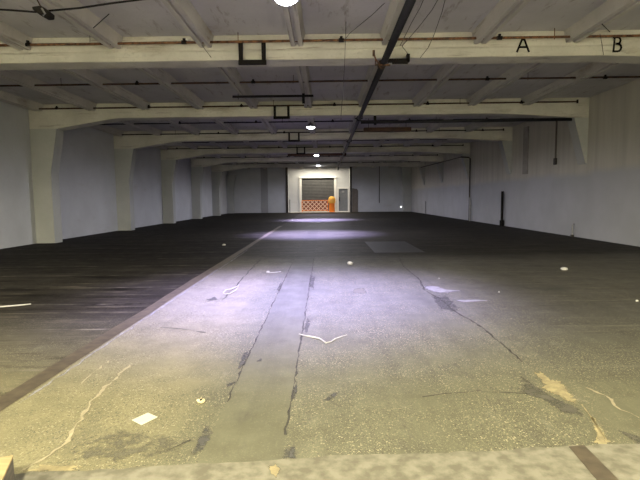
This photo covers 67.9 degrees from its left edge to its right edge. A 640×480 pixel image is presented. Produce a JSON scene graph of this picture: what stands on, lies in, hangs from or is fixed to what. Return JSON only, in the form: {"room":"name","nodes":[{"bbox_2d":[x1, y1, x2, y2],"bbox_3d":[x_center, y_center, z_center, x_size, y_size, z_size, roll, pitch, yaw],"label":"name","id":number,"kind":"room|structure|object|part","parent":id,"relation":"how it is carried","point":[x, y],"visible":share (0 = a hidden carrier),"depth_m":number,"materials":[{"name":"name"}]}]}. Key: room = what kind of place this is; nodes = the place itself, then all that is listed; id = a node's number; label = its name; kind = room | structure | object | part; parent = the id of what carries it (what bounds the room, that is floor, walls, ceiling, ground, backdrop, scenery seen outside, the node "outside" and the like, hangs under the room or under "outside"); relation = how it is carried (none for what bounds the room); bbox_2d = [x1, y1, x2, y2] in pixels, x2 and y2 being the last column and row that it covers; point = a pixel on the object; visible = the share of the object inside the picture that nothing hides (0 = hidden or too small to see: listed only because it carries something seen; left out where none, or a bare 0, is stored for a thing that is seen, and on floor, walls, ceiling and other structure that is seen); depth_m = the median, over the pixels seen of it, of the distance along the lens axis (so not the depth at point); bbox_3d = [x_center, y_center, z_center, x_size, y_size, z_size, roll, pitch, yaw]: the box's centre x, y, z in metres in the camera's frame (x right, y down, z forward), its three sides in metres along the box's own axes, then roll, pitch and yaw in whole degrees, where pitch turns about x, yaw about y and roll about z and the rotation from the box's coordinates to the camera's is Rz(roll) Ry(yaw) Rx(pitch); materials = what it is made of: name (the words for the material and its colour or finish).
{"room":"empty warehouse","nodes":[
{"label":"empty warehouse","id":0,"kind":"room"},
{"bbox_2d":[0,101,227,248],"bbox_3d":[-10.237,-2.887,23.435,0.300,4.860,55.600,-1,5,1],"label":"wall","id":1,"kind":"structure","parent":0,"point":[87,183],"depth_m":20.37,"materials":[{"name":"white paint"}]},
{"bbox_2d":[228,166,402,212],"bbox_3d":[-0.102,-5.402,50.850,19.450,4.860,0.250,-1,5,1],"label":"wall","id":2,"kind":"structure","parent":0,"point":[247,188],"depth_m":50.72,"materials":[{"name":"white paint"}]},
{"bbox_2d":[260,168,267,212],"bbox_3d":[-5.943,-5.332,50.746,0.730,4.860,0.080,-1,5,1],"label":"column","id":3,"kind":"structure","parent":2,"relation":"attached to","point":[264,176],"depth_m":50.72,"materials":[{"name":"grey paint"}]},
{"bbox_2d":[379,166,379,202],"bbox_3d":[6.316,-5.922,50.578,0.065,3.910,0.065,2,5,23],"label":"conduit","id":4,"kind":"object","parent":2,"relation":"attached to","point":[379,166],"visible":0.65,"depth_m":50.55,"materials":[{"name":"metal"}]},
{"bbox_2d":[288,168,349,211],"bbox_3d":[-0.157,-5.500,51.972,7.220,4.860,2.000,-1,5,1],"label":"wall","id":5,"kind":"structure","parent":0,"point":[342,175],"depth_m":52.59,"materials":[{"name":"white paint"}]},
{"bbox_2d":[299,176,336,211],"bbox_3d":[-0.226,-5.059,52.614,4.100,3.870,0.300,-1,5,1],"label":"door","id":6,"kind":"structure","parent":5,"relation":"in","point":[310,188],"depth_m":52.62,"materials":[{"name":"white paint"}]},
{"bbox_2d":[299,176,335,177],"bbox_3d":[-0.245,-6.912,52.451,4.100,0.150,0.300,-1,5,1],"label":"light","id":7,"kind":"object","parent":6,"relation":"attached to","point":[334,176],"depth_m":52.30,"materials":[{"name":"white paint"}]},
{"bbox_2d":[337,187,348,211],"bbox_3d":[2.539,-4.506,52.556,1.300,2.720,0.440,-1,5,1],"label":"door","id":8,"kind":"structure","parent":5,"relation":"in","point":[342,192],"depth_m":52.39,"materials":[{"name":"white paint"}]},
{"bbox_2d":[0,211,639,479],"bbox_3d":[-0.338,-0.456,23.404,20.050,0.216,55.300,-1,5,1],"label":"floor","id":9,"kind":"structure","parent":0,"point":[453,376],"depth_m":4.62,"materials":[{"name":"concrete"}]},
{"bbox_2d":[0,455,14,479],"bbox_3d":[-1.808,1.240,2.188,0.600,0.157,0.450,-3,5,-22],"label":"block","id":10,"kind":"object","parent":9,"relation":"on","point":[6,463],"visible":1,"depth_m":2.42,"materials":[{"name":"brown wood"}]},
{"bbox_2d":[0,303,30,307],"bbox_3d":[-4.407,0.941,6.789,0.474,0.022,0.032,-3,6,-25],"label":"stick","id":11,"kind":"object","parent":9,"relation":"on","point":[30,303],"visible":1,"depth_m":6.80,"materials":[{"name":"white"}]},
{"bbox_2d":[29,129,63,242],"bbox_3d":[-9.668,-1.909,17.040,0.950,4.020,0.500,-1,5,1],"label":"concrete column","id":12,"kind":"structure","parent":9,"relation":"on","point":[46,144],"depth_m":16.83,"materials":[{"name":"beige paint"}]},
{"bbox_2d":[28,97,588,130],"bbox_3d":[-0.445,-4.417,16.722,19.450,0.840,0.520,-1,5,1],"label":"concrete beam","id":13,"kind":"structure","parent":12,"relation":"on","point":[62,119],"depth_m":16.48,"materials":[{"name":"beige paint"}]},
{"bbox_2d":[273,106,289,118],"bbox_3d":[-1.328,-4.412,16.425,0.570,0.440,0.070,-1,5,1],"label":"stirrup","id":14,"kind":"object","parent":13,"relation":"attached to","point":[274,107],"visible":0.98,"depth_m":16.40,"materials":[{"name":"black paint"}]},
{"bbox_3d":[-1.093,-4.449,16.419,0.080,0.370,0.060,-1,5,1],"label":"arm","id":15,"kind":"part","parent":14,"relation":"part of","materials":[{"name":"black paint"}]},
{"bbox_2d":[361,116,571,124],"bbox_3d":[5.331,-4.274,16.640,7.800,0.390,0.150,-1,5,1],"label":"pipe","id":16,"kind":"object","parent":13,"relation":"attached to","point":[374,122],"visible":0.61,"depth_m":16.61,"materials":[{"name":"black metal"}]},
{"bbox_2d":[114,149,136,230],"bbox_3d":[-9.605,-2.497,23.714,0.950,4.020,0.500,-1,5,1],"label":"concrete column","id":17,"kind":"structure","parent":9,"relation":"on","point":[125,159],"depth_m":23.49,"materials":[{"name":"beige paint"}]},
{"bbox_2d":[113,127,512,149],"bbox_3d":[-0.381,-5.004,23.396,19.450,0.840,0.520,-1,5,1],"label":"concrete beam","id":18,"kind":"structure","parent":17,"relation":"on","point":[137,142],"depth_m":23.16,"materials":[{"name":"beige paint"}]},
{"bbox_2d":[288,133,299,141],"bbox_3d":[-1.264,-4.999,23.099,0.570,0.440,0.070,-1,5,1],"label":"stirrup","id":19,"kind":"object","parent":18,"relation":"attached to","point":[289,140],"visible":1,"depth_m":23.08,"materials":[{"name":"black paint"}]},
{"bbox_2d":[133,413,156,424],"bbox_3d":[-1.204,1.228,3.263,0.118,0.003,0.140,3,6,33],"label":"paper sheet","id":20,"kind":"object","parent":9,"relation":"on","point":[147,417],"visible":1,"depth_m":3.26,"materials":[{"name":"white paper"}]},
{"bbox_2d":[161,160,177,222],"bbox_3d":[-9.542,-3.084,30.388,0.950,4.020,0.500,-1,5,1],"label":"concrete column","id":21,"kind":"structure","parent":9,"relation":"on","point":[168,167],"depth_m":30.15,"materials":[{"name":"beige paint"}]},
{"bbox_2d":[160,143,469,159],"bbox_3d":[-0.318,-5.591,30.070,19.450,0.840,0.520,-1,5,1],"label":"concrete beam","id":22,"kind":"structure","parent":21,"relation":"on","point":[170,154],"depth_m":29.82,"materials":[{"name":"beige paint"}]},
{"bbox_2d":[191,167,204,218],"bbox_3d":[-9.479,-3.671,37.062,0.950,4.020,0.500,-1,5,1],"label":"concrete column","id":23,"kind":"structure","parent":9,"relation":"on","point":[197,173],"depth_m":36.83,"materials":[{"name":"beige paint"}]},
{"bbox_2d":[190,153,443,166],"bbox_3d":[-0.255,-6.179,36.744,19.450,0.840,0.520,-1,5,1],"label":"concrete beam","id":24,"kind":"structure","parent":23,"relation":"on","point":[200,161],"depth_m":36.50,"materials":[{"name":"beige paint"}]},
{"bbox_2d":[197,398,204,402],"bbox_3d":[-0.880,1.186,3.513,0.063,0.033,0.056,-1,5,1],"label":"wrapper","id":25,"kind":"object","parent":9,"relation":"on","point":[200,400],"visible":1,"depth_m":3.50,"materials":[{"name":"white paper"}]},
{"bbox_2d":[211,172,222,215],"bbox_3d":[-9.415,-4.258,43.736,0.950,4.020,0.500,-1,5,1],"label":"concrete column","id":26,"kind":"structure","parent":9,"relation":"on","point":[216,177],"depth_m":43.51,"materials":[{"name":"beige paint"}]},
{"bbox_2d":[211,161,424,171],"bbox_3d":[-0.192,-6.766,43.418,19.450,0.840,0.520,-1,5,1],"label":"concrete beam","id":27,"kind":"structure","parent":26,"relation":"on","point":[228,166],"depth_m":43.17,"materials":[{"name":"beige paint"}]},
{"bbox_2d":[226,175,235,212],"bbox_3d":[-9.352,-4.846,50.410,0.950,4.020,0.500,-1,5,1],"label":"concrete column","id":28,"kind":"structure","parent":9,"relation":"on","point":[231,179],"depth_m":50.16,"materials":[{"name":"beige paint"}]},
{"bbox_2d":[223,284,238,293],"bbox_3d":[-1.460,0.812,7.894,0.181,0.021,0.868,-1,5,1],"label":"loop","id":29,"kind":"object","parent":9,"relation":"on","point":[238,284],"visible":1,"depth_m":7.82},
{"bbox_2d":[285,167,287,212],"bbox_3d":[-3.529,-5.351,50.672,0.240,4.860,0.140,-1,5,1],"label":"steel post","id":30,"kind":"object","parent":9,"relation":"on","point":[286,168],"visible":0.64,"depth_m":50.59,"materials":[{"name":"black metal"}]},
{"bbox_2d":[300,334,345,342],"bbox_3d":[0.015,1.048,5.058,0.534,0.018,0.310,0,5,6],"label":"string","id":31,"kind":"object","parent":9,"relation":"on","point":[300,334],"visible":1,"depth_m":5.07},
{"bbox_2d":[350,167,351,211],"bbox_3d":[3.291,-5.418,50.621,0.200,4.860,0.100,-1,5,1],"label":"steel post","id":32,"kind":"object","parent":9,"relation":"on","point":[350,167],"visible":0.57,"depth_m":50.58,"materials":[{"name":"black metal"}]},
{"bbox_2d":[352,188,357,211],"bbox_3d":[3.743,-4.256,50.719,0.620,2.520,0.060,-1,5,1],"label":"panel","id":33,"kind":"object","parent":9,"relation":"on","point":[354,191],"visible":1,"depth_m":50.69,"materials":[{"name":"grey metal"}]},
{"bbox_2d":[401,167,411,211],"bbox_3d":[9.067,-5.439,50.183,1.100,4.860,0.500,-1,5,1],"label":"concrete column","id":34,"kind":"structure","parent":9,"relation":"on","point":[406,172],"depth_m":49.93,"materials":[{"name":"beige paint"}]},
{"bbox_2d":[421,156,470,220],"bbox_3d":[9.136,-3.810,35.669,0.578,4.155,13.000,-1,5,1],"label":"drain pipe","id":35,"kind":"object","parent":9,"relation":"on","point":[469,213],"visible":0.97,"depth_m":29.50,"materials":[{"name":"metal"}]},
{"bbox_2d":[499,191,503,225],"bbox_3d":[9.265,-1.598,24.167,0.220,1.760,0.220,-1,5,1],"label":"post","id":36,"kind":"object","parent":9,"relation":"on","point":[501,223],"visible":1,"depth_m":24.11,"materials":[{"name":"black metal"}]},
{"bbox_3d":[-9.732,-1.322,10.366,0.950,4.020,0.500,-1,5,1],"label":"concrete column","id":37,"kind":"structure","parent":9,"relation":"on","visible":0},
{"bbox_2d":[0,30,639,70],"bbox_3d":[-0.508,-3.829,10.045,19.450,0.840,0.526,-1,5,1],"label":"concrete beam","id":38,"kind":"structure","parent":37,"relation":"on","point":[615,49],"depth_m":9.80,"materials":[{"name":"beige paint"}]},
{"bbox_2d":[238,43,266,64],"bbox_3d":[-1.391,-3.824,9.751,0.570,0.440,0.070,-1,5,1],"label":"stirrup","id":39,"kind":"object","parent":38,"relation":"attached to","point":[241,61],"visible":0.88,"depth_m":9.73,"materials":[{"name":"black paint"}]},
{"bbox_3d":[-1.626,-3.857,9.750,0.080,0.370,0.060,-1,5,1],"label":"arm","id":40,"kind":"part","parent":39,"relation":"part of","materials":[{"name":"black paint"}]},
{"bbox_3d":[-1.156,-3.861,9.745,0.080,0.370,0.060,-1,5,1],"label":"arm","id":41,"kind":"part","parent":39,"relation":"part of","materials":[{"name":"black paint"}]},
{"bbox_2d":[0,0,639,169],"bbox_3d":[-0.379,-5.494,24.116,20.050,0.490,57.600,-1,5,1],"label":"ceiling","id":42,"kind":"structure","parent":0,"point":[202,20],"depth_m":12.16,"materials":[{"name":"white concrete"}]},
{"bbox_2d":[32,0,54,19],"bbox_3d":[-4.066,-3.589,6.916,0.287,0.700,0.169,-1,5,1],"label":"junction box","id":43,"kind":"object","parent":42,"relation":"hanging from","point":[40,10],"visible":1,"depth_m":6.89,"materials":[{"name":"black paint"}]},
{"bbox_2d":[0,0,141,12],"bbox_3d":[-3.518,-3.488,6.955,4.128,0.295,0.028,-1,5,1],"label":"cable","id":44,"kind":"object","parent":42,"relation":"hanging from","point":[125,1],"visible":0.86,"depth_m":6.96,"materials":[{"name":"black rubber"}]},
{"bbox_2d":[232,93,313,103],"bbox_3d":[-1.405,-4.340,14.188,2.420,0.530,0.060,-1,5,1],"label":"strut","id":45,"kind":"object","parent":42,"relation":"hanging from","point":[303,95],"visible":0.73,"depth_m":14.17,"materials":[{"name":"black paint"}]},
{"bbox_3d":[-0.494,-4.229,14.189,0.080,0.290,0.060,-1,5,1],"label":"drop rod","id":46,"kind":"part","parent":45,"relation":"part of","materials":[{"name":"black paint"}]},
{"bbox_2d":[273,0,298,5],"bbox_3d":[-0.502,-3.613,7.015,0.400,0.260,0.400,-1,5,1],"label":"lamp","id":47,"kind":"object","parent":42,"relation":"hanging from","point":[281,2],"visible":1,"depth_m":7.00,"materials":[{"name":"white"}]},
{"bbox_2d":[100,117,516,124],"bbox_3d":[-0.494,-4.993,19.744,18.668,0.220,0.078,-1,5,1],"label":"pipe","id":48,"kind":"object","parent":42,"relation":"hanging from","point":[332,120],"visible":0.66,"depth_m":19.75,"materials":[{"name":"black metal"}]},
{"bbox_2d":[39,99,578,109],"bbox_3d":[-0.527,-4.688,16.277,18.668,0.220,0.078,-1,5,1],"label":"pipe","id":49,"kind":"object","parent":42,"relation":"hanging from","point":[577,100],"visible":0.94,"depth_m":16.27,"materials":[{"name":"brown metal"}]},
{"bbox_2d":[306,123,314,128],"bbox_3d":[-0.382,-4.726,19.666,0.400,0.260,0.400,-1,5,1],"label":"lamp","id":50,"kind":"object","parent":42,"relation":"hanging from","point":[310,125],"visible":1,"depth_m":19.55,"materials":[{"name":"white"}]},
{"bbox_2d":[122,128,503,134],"bbox_3d":[-0.464,-5.275,22.951,18.668,0.220,0.078,-1,5,1],"label":"pipe","id":51,"kind":"object","parent":42,"relation":"hanging from","point":[416,130],"visible":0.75,"depth_m":22.94,"materials":[{"name":"brown metal"}]},
{"bbox_2d":[182,139,447,142],"bbox_3d":[-0.431,-5.580,26.418,18.668,0.220,0.078,-1,5,1],"label":"pipe","id":52,"kind":"object","parent":42,"relation":"hanging from","point":[420,139],"visible":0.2,"depth_m":26.42,"materials":[{"name":"black metal"}]},
{"bbox_2d":[288,153,345,155],"bbox_3d":[-0.215,-6.085,33.218,4.100,0.410,0.040,-1,5,1],"label":"strut","id":53,"kind":"object","parent":42,"relation":"hanging from","point":[305,154],"visible":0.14,"depth_m":33.20,"materials":[{"name":"black paint"}]},
{"bbox_2d":[172,144,463,148],"bbox_3d":[-0.400,-5.863,29.625,18.668,0.220,0.078,-1,5,1],"label":"pipe","id":54,"kind":"object","parent":42,"relation":"hanging from","point":[296,144],"visible":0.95,"depth_m":29.62,"materials":[{"name":"black metal"}]},
{"bbox_2d":[0,28,639,46],"bbox_3d":[-0.590,-4.102,9.614,18.668,0.220,0.078,-1,5,1],"label":"pipe","id":55,"kind":"object","parent":42,"relation":"hanging from","point":[499,37],"visible":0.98,"depth_m":9.60,"materials":[{"name":"brown metal"}]},
{"bbox_2d":[0,75,639,86],"bbox_3d":[-0.558,-4.397,12.970,18.668,0.220,0.078,-1,5,1],"label":"pipe","id":56,"kind":"object","parent":42,"relation":"hanging from","point":[604,76],"visible":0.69,"depth_m":12.95,"materials":[{"name":"brown metal"}]},
{"bbox_2d":[203,154,437,157],"bbox_3d":[-0.337,-6.450,36.299,18.668,0.220,0.078,-1,5,1],"label":"pipe","id":57,"kind":"object","parent":42,"relation":"hanging from","point":[412,154],"visible":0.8,"depth_m":36.28,"materials":[{"name":"black metal"}]},
{"bbox_2d":[252,161,419,163],"bbox_3d":[-0.274,-7.037,42.973,18.668,0.220,0.078,-1,5,1],"label":"pipe","id":58,"kind":"object","parent":42,"relation":"hanging from","point":[373,161],"visible":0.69,"depth_m":42.96,"materials":[{"name":"black metal"}]},
{"bbox_2d":[341,29,345,112],"bbox_3d":[0.494,-3.549,9.277,0.088,2.130,0.519,-1,5,-10],"label":"hanging wire","id":59,"kind":"object","parent":42,"relation":"hanging from","point":[345,29],"visible":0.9,"depth_m":9.53,"materials":[{"name":"black metal"}]},
{"bbox_2d":[346,3,384,37],"bbox_3d":[0.891,-4.067,8.734,0.080,0.266,1.494,-3,6,-28],"label":"wire","id":60,"kind":"object","parent":42,"relation":"hanging from","point":[384,3],"visible":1,"depth_m":8.77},
{"bbox_2d":[337,0,415,169],"bbox_3d":[1.372,-4.451,18.835,0.281,0.679,46.129,-1,5,1],"label":"pipe","id":61,"kind":"object","parent":42,"relation":"attached to","point":[407,8],"visible":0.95,"depth_m":9.29,"materials":[{"name":"black metal"}]},
{"bbox_2d":[372,50,389,65],"bbox_3d":[1.253,-3.707,9.681,0.366,0.316,0.050,-1,5,1],"label":"clamp","id":62,"kind":"object","parent":61,"relation":"attached to","point":[373,51],"visible":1,"depth_m":9.68,"materials":[{"name":"brown metal"}]},
{"bbox_2d":[388,54,409,63],"bbox_3d":[1.605,-3.679,9.690,0.440,0.200,0.100,-1,5,1],"label":"bracket","id":63,"kind":"object","parent":61,"relation":"attached to","point":[406,60],"visible":0.93,"depth_m":9.64,"materials":[{"name":"black metal"}]},
{"bbox_3d":[1.625,-3.601,9.657,0.320,0.050,0.010,-1,5,1],"label":"web plate","id":64,"kind":"part","parent":63,"relation":"part of","materials":[{"name":"black paint"}]},
{"bbox_2d":[363,118,410,131],"bbox_3d":[2.862,-4.899,20.222,2.000,0.560,0.300,-1,5,1],"label":"board","id":65,"kind":"object","parent":42,"relation":"hanging from","point":[369,129],"visible":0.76,"depth_m":20.09,"materials":[{"name":"black paint"}]},
{"bbox_2d":[400,0,423,45],"bbox_3d":[1.552,-3.683,8.194,0.037,0.163,2.602,0,5,2],"label":"wire","id":66,"kind":"object","parent":42,"relation":"hanging from","point":[423,0],"visible":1,"depth_m":8.05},
{"bbox_2d":[402,0,437,53],"bbox_3d":[1.704,-3.696,8.294,0.165,0.157,2.805,-1,5,1],"label":"wire","id":67,"kind":"object","parent":42,"relation":"hanging from","point":[437,0],"visible":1,"depth_m":8.08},
{"bbox_2d":[420,0,444,57],"bbox_3d":[2.001,-3.658,8.290,0.142,0.146,2.810,0,5,4],"label":"wire","id":68,"kind":"object","parent":42,"relation":"hanging from","point":[444,0],"visible":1,"depth_m":8.10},
{"bbox_2d":[411,78,639,246],"bbox_3d":[9.511,-3.075,23.231,0.300,4.860,55.600,-1,5,1],"label":"wall","id":69,"kind":"structure","parent":0,"point":[600,196],"depth_m":18.53,"materials":[{"name":"paint"}]},
{"bbox_2d":[419,167,424,184],"bbox_3d":[9.293,-5.816,43.422,0.500,1.590,0.500,-1,5,1],"label":"bracket","id":70,"kind":"object","parent":69,"relation":"attached to","point":[421,170],"visible":0.86,"depth_m":43.17,"materials":[{"name":"beige paint"}]},
{"bbox_2d":[435,162,442,182],"bbox_3d":[9.230,-5.229,36.748,0.500,1.590,0.500,-1,5,1],"label":"bracket","id":71,"kind":"object","parent":69,"relation":"attached to","point":[439,165],"visible":0.79,"depth_m":36.50,"materials":[{"name":"beige paint"}]},
{"bbox_2d":[460,154,469,178],"bbox_3d":[9.167,-4.641,30.074,0.500,1.590,0.500,-1,5,1],"label":"bracket","id":72,"kind":"object","parent":69,"relation":"attached to","point":[465,161],"visible":0.93,"depth_m":29.84,"materials":[{"name":"beige paint"}]},
{"bbox_2d":[498,141,511,173],"bbox_3d":[9.104,-4.054,23.400,0.500,1.590,0.500,-1,5,1],"label":"bracket","id":73,"kind":"object","parent":69,"relation":"attached to","point":[505,146],"visible":1,"depth_m":23.17,"materials":[{"name":"beige paint"}]},
{"bbox_2d":[522,126,528,173],"bbox_3d":[9.309,-4.044,21.491,0.050,2.100,0.500,-1,5,1],"label":"wall strip","id":74,"kind":"object","parent":69,"relation":"attached to","point":[525,129],"visible":1,"depth_m":21.45,"materials":[{"name":"grey metal"}]},
{"bbox_2d":[553,121,557,164],"bbox_3d":[9.259,-3.854,18.647,0.085,1.780,0.180,-1,5,1],"label":"conduit","id":75,"kind":"object","parent":69,"relation":"attached to","point":[555,158],"visible":0.93,"depth_m":18.63,"materials":[{"name":"metal"}]},
{"bbox_2d":[567,117,588,164],"bbox_3d":[9.040,-3.467,16.726,0.500,1.590,0.500,-1,5,1],"label":"bracket","id":76,"kind":"object","parent":69,"relation":"attached to","point":[578,127],"visible":0.93,"depth_m":16.51,"materials":[{"name":"beige paint"}]},
{"bbox_3d":[-0.131,-2.971,52.094,7.320,0.200,2.300,-1,5,1],"label":"floor","id":77,"kind":"structure","parent":0,"visible":0},
{"bbox_2d":[301,200,327,210],"bbox_3d":[-0.563,-3.724,52.136,2.970,1.300,0.092,-1,5,1],"label":"barrier","id":78,"kind":"object","parent":77,"relation":"on","point":[307,205],"visible":0.94,"depth_m":52.13,"materials":[{"name":"orange plastic"}]},
{"bbox_2d":[328,196,334,211],"bbox_3d":[1.295,-3.887,51.548,0.780,1.690,0.780,-1,5,1],"label":"barrel","id":79,"kind":"object","parent":77,"relation":"on","point":[331,200],"visible":0.98,"depth_m":51.29,"materials":[{"name":"plastic"}]}
]}

